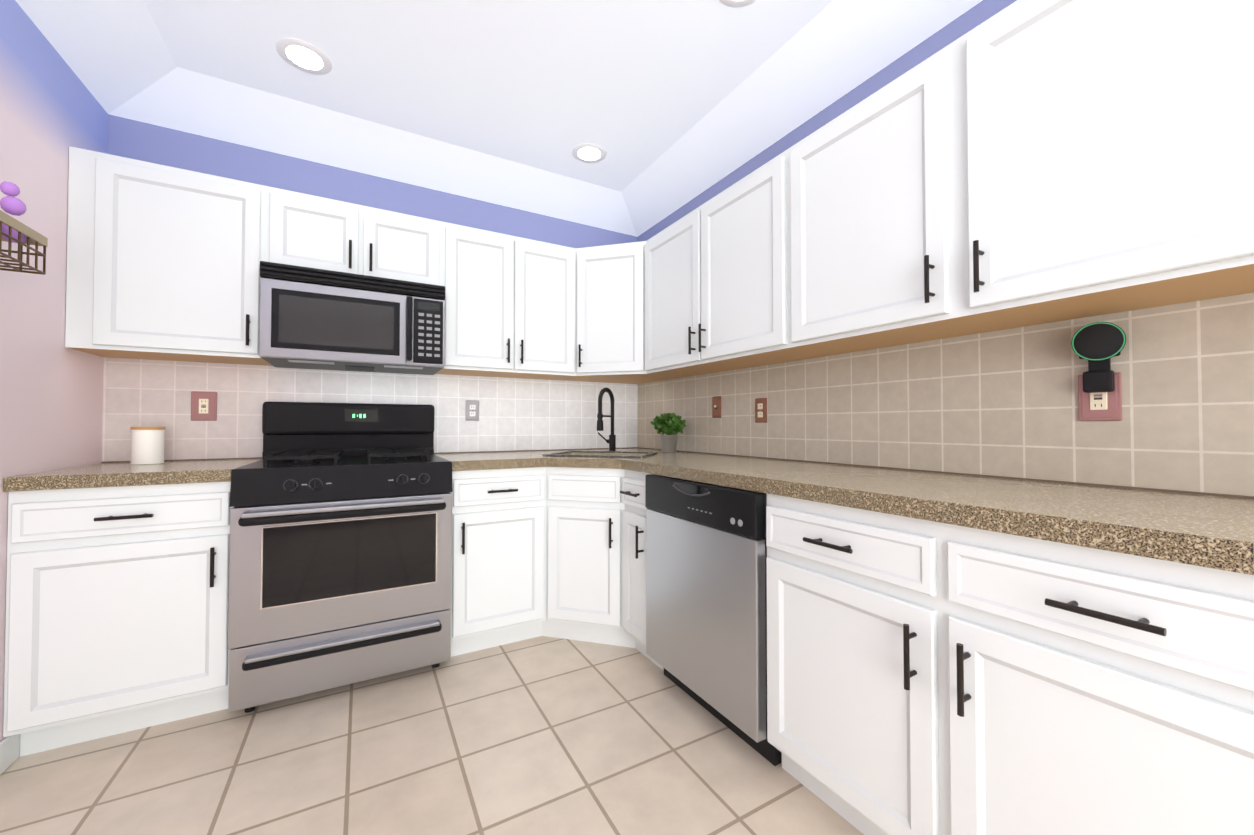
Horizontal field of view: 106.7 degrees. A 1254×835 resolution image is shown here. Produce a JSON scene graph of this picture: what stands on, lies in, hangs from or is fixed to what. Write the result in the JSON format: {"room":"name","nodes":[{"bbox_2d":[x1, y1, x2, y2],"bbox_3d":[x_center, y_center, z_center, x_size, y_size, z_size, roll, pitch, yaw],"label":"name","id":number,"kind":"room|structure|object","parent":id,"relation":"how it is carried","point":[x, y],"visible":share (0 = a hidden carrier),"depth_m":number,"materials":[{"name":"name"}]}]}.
{"room":"kitchen","nodes":[
{"label":"kitchen","id":0,"kind":"room"},
{"bbox_2d":[0,0,111,741],"bbox_3d":[-1.048,-0.140,-0.121,0.002,2.430,4.900,1,-1,-30],"label":"wall","id":1,"kind":"structure","parent":0,"point":[54,396],"depth_m":1.61,"materials":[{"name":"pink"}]},
{"bbox_2d":[0,734,19,774],"bbox_3d":[-0.908,1.024,-0.373,0.014,0.095,4.338,1,-1,-30],"label":"baseboard","id":2,"kind":"structure","parent":1,"relation":"attached to","point":[9,750],"depth_m":1.47,"materials":[{"name":"white wood"}]},
{"bbox_2d":[0,181,47,274],"bbox_3d":[-1.716,-0.547,1.220,0.146,0.240,0.320,1,-1,-30],"label":"hanging basket","id":3,"kind":"object","parent":1,"relation":"hanging from","point":[12,229],"visible":1,"depth_m":1.31,"materials":[{"name":"beige wicker"}]},
{"bbox_2d":[104,115,635,462],"bbox_3d":[-1.080,-0.093,2.673,2.640,2.430,0.005,1,-1,-30],"label":"wall","id":4,"kind":"structure","parent":0,"point":[516,414],"depth_m":2.45,"materials":[{"name":"white tile"}]},
{"bbox_2d":[65,146,272,365],"bbox_3d":[-1.916,-0.639,2.024,0.593,0.760,0.323,1,-1,-30],"label":"upper cabinet","id":5,"kind":"object","parent":4,"relation":"attached to","point":[163,262],"depth_m":1.88,"materials":[{"name":"white wood"}]},
{"bbox_2d":[191,391,216,420],"bbox_3d":[-1.964,-0.053,2.167,0.092,0.135,0.012,1,-1,-30],"label":"outlet","id":6,"kind":"object","parent":4,"relation":"attached to","point":[203,406],"visible":1,"depth_m":2.16,"materials":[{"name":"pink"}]},
{"bbox_2d":[269,187,364,274],"bbox_3d":[-1.499,-0.830,2.263,0.365,0.370,0.323,1,-1,-30],"label":"upper cabinet","id":7,"kind":"object","parent":4,"relation":"attached to","point":[306,230],"depth_m":2.13,"materials":[{"name":"white wood"}]},
{"bbox_2d":[259,261,444,374],"bbox_3d":[-1.304,-0.444,2.282,0.725,0.399,0.469,1,-1,-30],"label":"over-the-range microwave","id":8,"kind":"object","parent":7,"relation":"attached to","point":[315,318],"visible":1,"depth_m":2.10,"materials":[{"name":"grey metal"}]},
{"bbox_2d":[365,206,444,285],"bbox_3d":[-1.182,-0.827,2.443,0.364,0.370,0.323,1,-1,-30],"label":"upper cabinet","id":9,"kind":"object","parent":4,"relation":"attached to","point":[398,246],"depth_m":2.31,"materials":[{"name":"white wood"}]},
{"bbox_2d":[466,400,478,420],"bbox_3d":[-0.914,-0.041,2.762,0.078,0.122,0.011,1,-1,-30],"label":"outlet","id":10,"kind":"object","parent":4,"relation":"attached to","point":[472,410],"visible":1,"depth_m":2.76,"materials":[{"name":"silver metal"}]},
{"bbox_2d":[436,222,516,377],"bbox_3d":[-0.862,-0.629,2.621,0.371,0.760,0.323,1,-1,-30],"label":"upper cabinet","id":11,"kind":"object","parent":4,"relation":"attached to","point":[481,265],"depth_m":2.49,"materials":[{"name":"white wood"}]},
{"bbox_2d":[505,237,580,379],"bbox_3d":[-0.538,-0.626,2.805,0.375,0.760,0.323,1,-1,-30],"label":"upper cabinet","id":12,"kind":"object","parent":4,"relation":"attached to","point":[546,272],"depth_m":2.67,"materials":[{"name":"white wood"}]},
{"bbox_2d":[577,242,640,375],"bbox_3d":[-0.099,-0.620,2.708,0.297,0.715,0.297,1,-1,-30],"label":"upper cabinet","id":13,"kind":"object","parent":4,"relation":"attached to","point":[608,276],"depth_m":2.70,"materials":[{"name":"white wood"}]},
{"bbox_2d":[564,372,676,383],"bbox_3d":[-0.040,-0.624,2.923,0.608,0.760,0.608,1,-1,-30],"label":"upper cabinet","id":14,"kind":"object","parent":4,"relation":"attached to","point":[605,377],"depth_m":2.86,"materials":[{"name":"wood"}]},
{"bbox_2d":[0,636,863,834],"bbox_3d":[0.118,1.086,0.519,2.680,0.001,4.900,1,-1,-30],"label":"floor","id":15,"kind":"structure","parent":0,"point":[542,735],"depth_m":1.47,"materials":[{"name":"tile"}]},
{"bbox_2d":[3,481,232,756],"bbox_3d":[-1.856,0.674,1.860,0.558,0.868,0.628,1,-1,-30],"label":"base cabinet","id":16,"kind":"object","parent":15,"relation":"on","point":[117,598],"depth_m":1.58,"materials":[{"name":"white wood"}]},
{"bbox_2d":[3,459,261,491],"bbox_3d":[-1.854,0.216,1.865,0.557,0.045,0.633,1,-1,-30],"label":"countertop","id":17,"kind":"structure","parent":16,"relation":"on","point":[195,471],"depth_m":1.63,"materials":[{"name":"stone"}]},
{"bbox_2d":[130,427,164,464],"bbox_3d":[-2.012,0.117,1.960,0.103,0.156,0.103,1,-1,-30],"label":"canister","id":18,"kind":"object","parent":17,"relation":"on","point":[147,445],"visible":1,"depth_m":1.93,"materials":[{"name":"white ceramic"}]},
{"bbox_2d":[228,401,452,712],"bbox_3d":[-1.245,0.518,2.122,0.756,1.190,0.734,1,-1,-30],"label":"range","id":19,"kind":"object","parent":15,"relation":"on","point":[340,565],"visible":1,"depth_m":1.86,"materials":[{"name":"silver metal"}]},
{"bbox_2d":[450,467,546,656],"bbox_3d":[-0.752,0.684,2.486,0.460,0.868,0.628,1,-1,-30],"label":"base cabinet","id":20,"kind":"object","parent":15,"relation":"on","point":[499,595],"depth_m":2.22,"materials":[{"name":"white wood"}]},
{"bbox_2d":[547,467,618,645],"bbox_3d":[-0.095,0.688,2.704,0.898,0.868,0.898,1,-1,-30],"label":"base cabinet","id":21,"kind":"object","parent":15,"relation":"on","point":[583,503],"depth_m":2.28,"materials":[{"name":"white wood"}]},
{"bbox_2d":[434,449,618,470],"bbox_3d":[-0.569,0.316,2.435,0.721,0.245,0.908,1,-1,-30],"label":"countertop","id":22,"kind":"structure","parent":21,"relation":"on","point":[588,458],"depth_m":2.29,"materials":[{"name":"stone"}]},
{"bbox_2d":[619,469,663,670],"bbox_3d":[0.306,0.681,2.270,0.628,0.868,0.252,1,-1,-30],"label":"base cabinet","id":23,"kind":"object","parent":15,"relation":"on","point":[632,509],"depth_m":2.15,"materials":[{"name":"white wood"}]},
{"bbox_2d":[645,474,781,765],"bbox_3d":[0.504,0.674,1.862,0.630,0.868,0.645,1,-1,-30],"label":"dishwasher","id":24,"kind":"object","parent":15,"relation":"on","point":[706,599],"visible":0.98,"depth_m":1.62,"materials":[{"name":"grey metal"}]},
{"bbox_2d":[766,493,930,834],"bbox_3d":[0.816,0.666,1.371,0.628,0.868,0.510,1,-1,-30],"label":"base cabinet","id":25,"kind":"object","parent":15,"relation":"on","point":[927,677],"depth_m":1.18,"materials":[{"name":"white wood"}]},
{"bbox_2d":[927,520,1253,834],"bbox_3d":[1.070,0.658,0.923,0.628,0.868,0.520,1,-1,-30],"label":"base cabinet","id":26,"kind":"object","parent":15,"relation":"on","point":[1076,690],"depth_m":0.80,"materials":[{"name":"white wood"}]},
{"bbox_2d":[595,448,1253,574],"bbox_3d":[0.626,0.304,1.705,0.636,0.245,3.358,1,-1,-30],"label":"countertop","id":27,"kind":"structure","parent":26,"relation":"on","point":[1213,532],"depth_m":1.01,"materials":[{"name":"stone"}]},
{"bbox_2d":[543,451,657,457],"bbox_3d":[-0.134,0.318,2.568,0.676,0.244,0.676,1,-1,-30],"label":"sink basin","id":28,"kind":"object","parent":27,"relation":"in","point":[566,454],"depth_m":2.63,"materials":[{"name":"silver metal"}]},
{"bbox_2d":[597,388,616,450],"bbox_3d":[-0.134,0.016,2.765,0.167,0.383,0.182,1,-1,-30],"label":"faucet","id":29,"kind":"object","parent":27,"relation":"on","point":[611,440],"visible":0.92,"depth_m":2.77,"materials":[{"name":"black metal"}]},
{"bbox_2d":[651,412,685,452],"bbox_3d":[0.249,0.086,2.777,0.206,0.244,0.207,1,-1,-30],"label":"potted plant","id":30,"kind":"object","parent":27,"relation":"on","point":[672,424],"visible":1,"depth_m":2.73,"materials":[{"name":"green plant"}]},
{"bbox_2d":[15,0,982,236],"bbox_3d":[0.118,-1.404,0.561,2.680,0.120,4.900,1,-1,-30],"label":"ceiling","id":31,"kind":"structure","parent":0,"point":[670,106],"depth_m":1.97,"materials":[{"name":"white paint"}]},
{"bbox_2d":[275,38,331,74],"bbox_3d":[-1.289,-1.440,1.867,0.188,0.004,0.188,1,-1,-30],"label":"recessed light","id":32,"kind":"object","parent":31,"relation":"in","point":[304,56],"visible":1,"depth_m":1.86,"materials":[{"name":"white plastic"}]},
{"bbox_2d":[572,143,606,162],"bbox_3d":[-0.204,-1.429,2.528,0.188,0.004,0.188,1,-1,-30],"label":"recessed light","id":33,"kind":"object","parent":31,"relation":"in","point":[589,153],"visible":1,"depth_m":2.52,"materials":[{"name":"white"}]},
{"bbox_2d":[719,0,756,7],"bbox_3d":[0.384,-1.445,1.552,0.188,0.004,0.188,1,-1,-30],"label":"recessed light","id":34,"kind":"object","parent":31,"relation":"in","point":[735,3],"visible":1,"depth_m":1.62,"materials":[{"name":"white"}]},
{"bbox_2d":[636,0,1253,498],"bbox_3d":[1.282,-0.118,1.199,0.005,2.430,4.900,1,-1,-30],"label":"wall","id":35,"kind":"structure","parent":0,"point":[996,404],"depth_m":1.45,"materials":[{"name":"white tile"}]},
{"bbox_2d":[641,208,740,377],"bbox_3d":[0.360,-0.631,2.507,0.323,0.760,0.510,1,-1,-30],"label":"upper cabinet","id":36,"kind":"object","parent":35,"relation":"attached to","point":[668,258],"depth_m":2.44,"materials":[{"name":"white wood"}]},
{"bbox_2d":[712,396,720,417],"bbox_3d":[0.490,-0.058,2.578,0.019,0.118,0.072,1,-1,-30],"label":"light switch","id":37,"kind":"object","parent":35,"relation":"attached to","point":[716,406],"visible":1,"depth_m":2.58,"materials":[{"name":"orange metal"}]},
{"bbox_2d":[697,154,822,368],"bbox_3d":[0.613,-0.639,2.060,0.323,0.760,0.518,1,-1,-30],"label":"upper cabinet","id":38,"kind":"object","parent":35,"relation":"attached to","point":[739,228],"depth_m":1.98,"materials":[{"name":"white wood"}]},
{"bbox_2d":[755,398,766,422],"bbox_3d":[0.657,-0.035,2.292,0.011,0.120,0.076,1,-1,-30],"label":"duplex electrical outlet","id":39,"kind":"object","parent":35,"relation":"attached to","point":[760,410],"visible":1,"depth_m":2.29,"materials":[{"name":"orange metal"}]},
{"bbox_2d":[781,47,988,355],"bbox_3d":[0.883,-0.647,1.585,0.323,0.760,0.575,1,-1,-30],"label":"upper cabinet","id":40,"kind":"object","parent":35,"relation":"attached to","point":[865,213],"depth_m":1.48,"materials":[{"name":"white wood"}]},
{"bbox_2d":[945,0,1253,331],"bbox_3d":[1.177,-0.655,1.066,0.323,0.760,0.617,1,-1,-30],"label":"upper cabinet","id":41,"kind":"object","parent":35,"relation":"attached to","point":[1025,162],"depth_m":1.03,"materials":[{"name":"white wood"}]},
{"bbox_2d":[1078,372,1121,420],"bbox_3d":[1.253,-0.054,1.240,0.012,0.126,0.084,1,-1,-30],"label":"outlet","id":42,"kind":"object","parent":35,"relation":"attached to","point":[1101,406],"visible":0.77,"depth_m":1.23,"materials":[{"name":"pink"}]},
{"bbox_2d":[1071,322,1125,392],"bbox_3d":[1.226,-0.158,1.215,0.067,0.183,0.105,1,-1,-30],"label":"speaker","id":43,"kind":"object","parent":42,"relation":"attached to","point":[1097,345],"visible":1,"depth_m":1.21,"materials":[{"name":"black plastic"}]}
]}

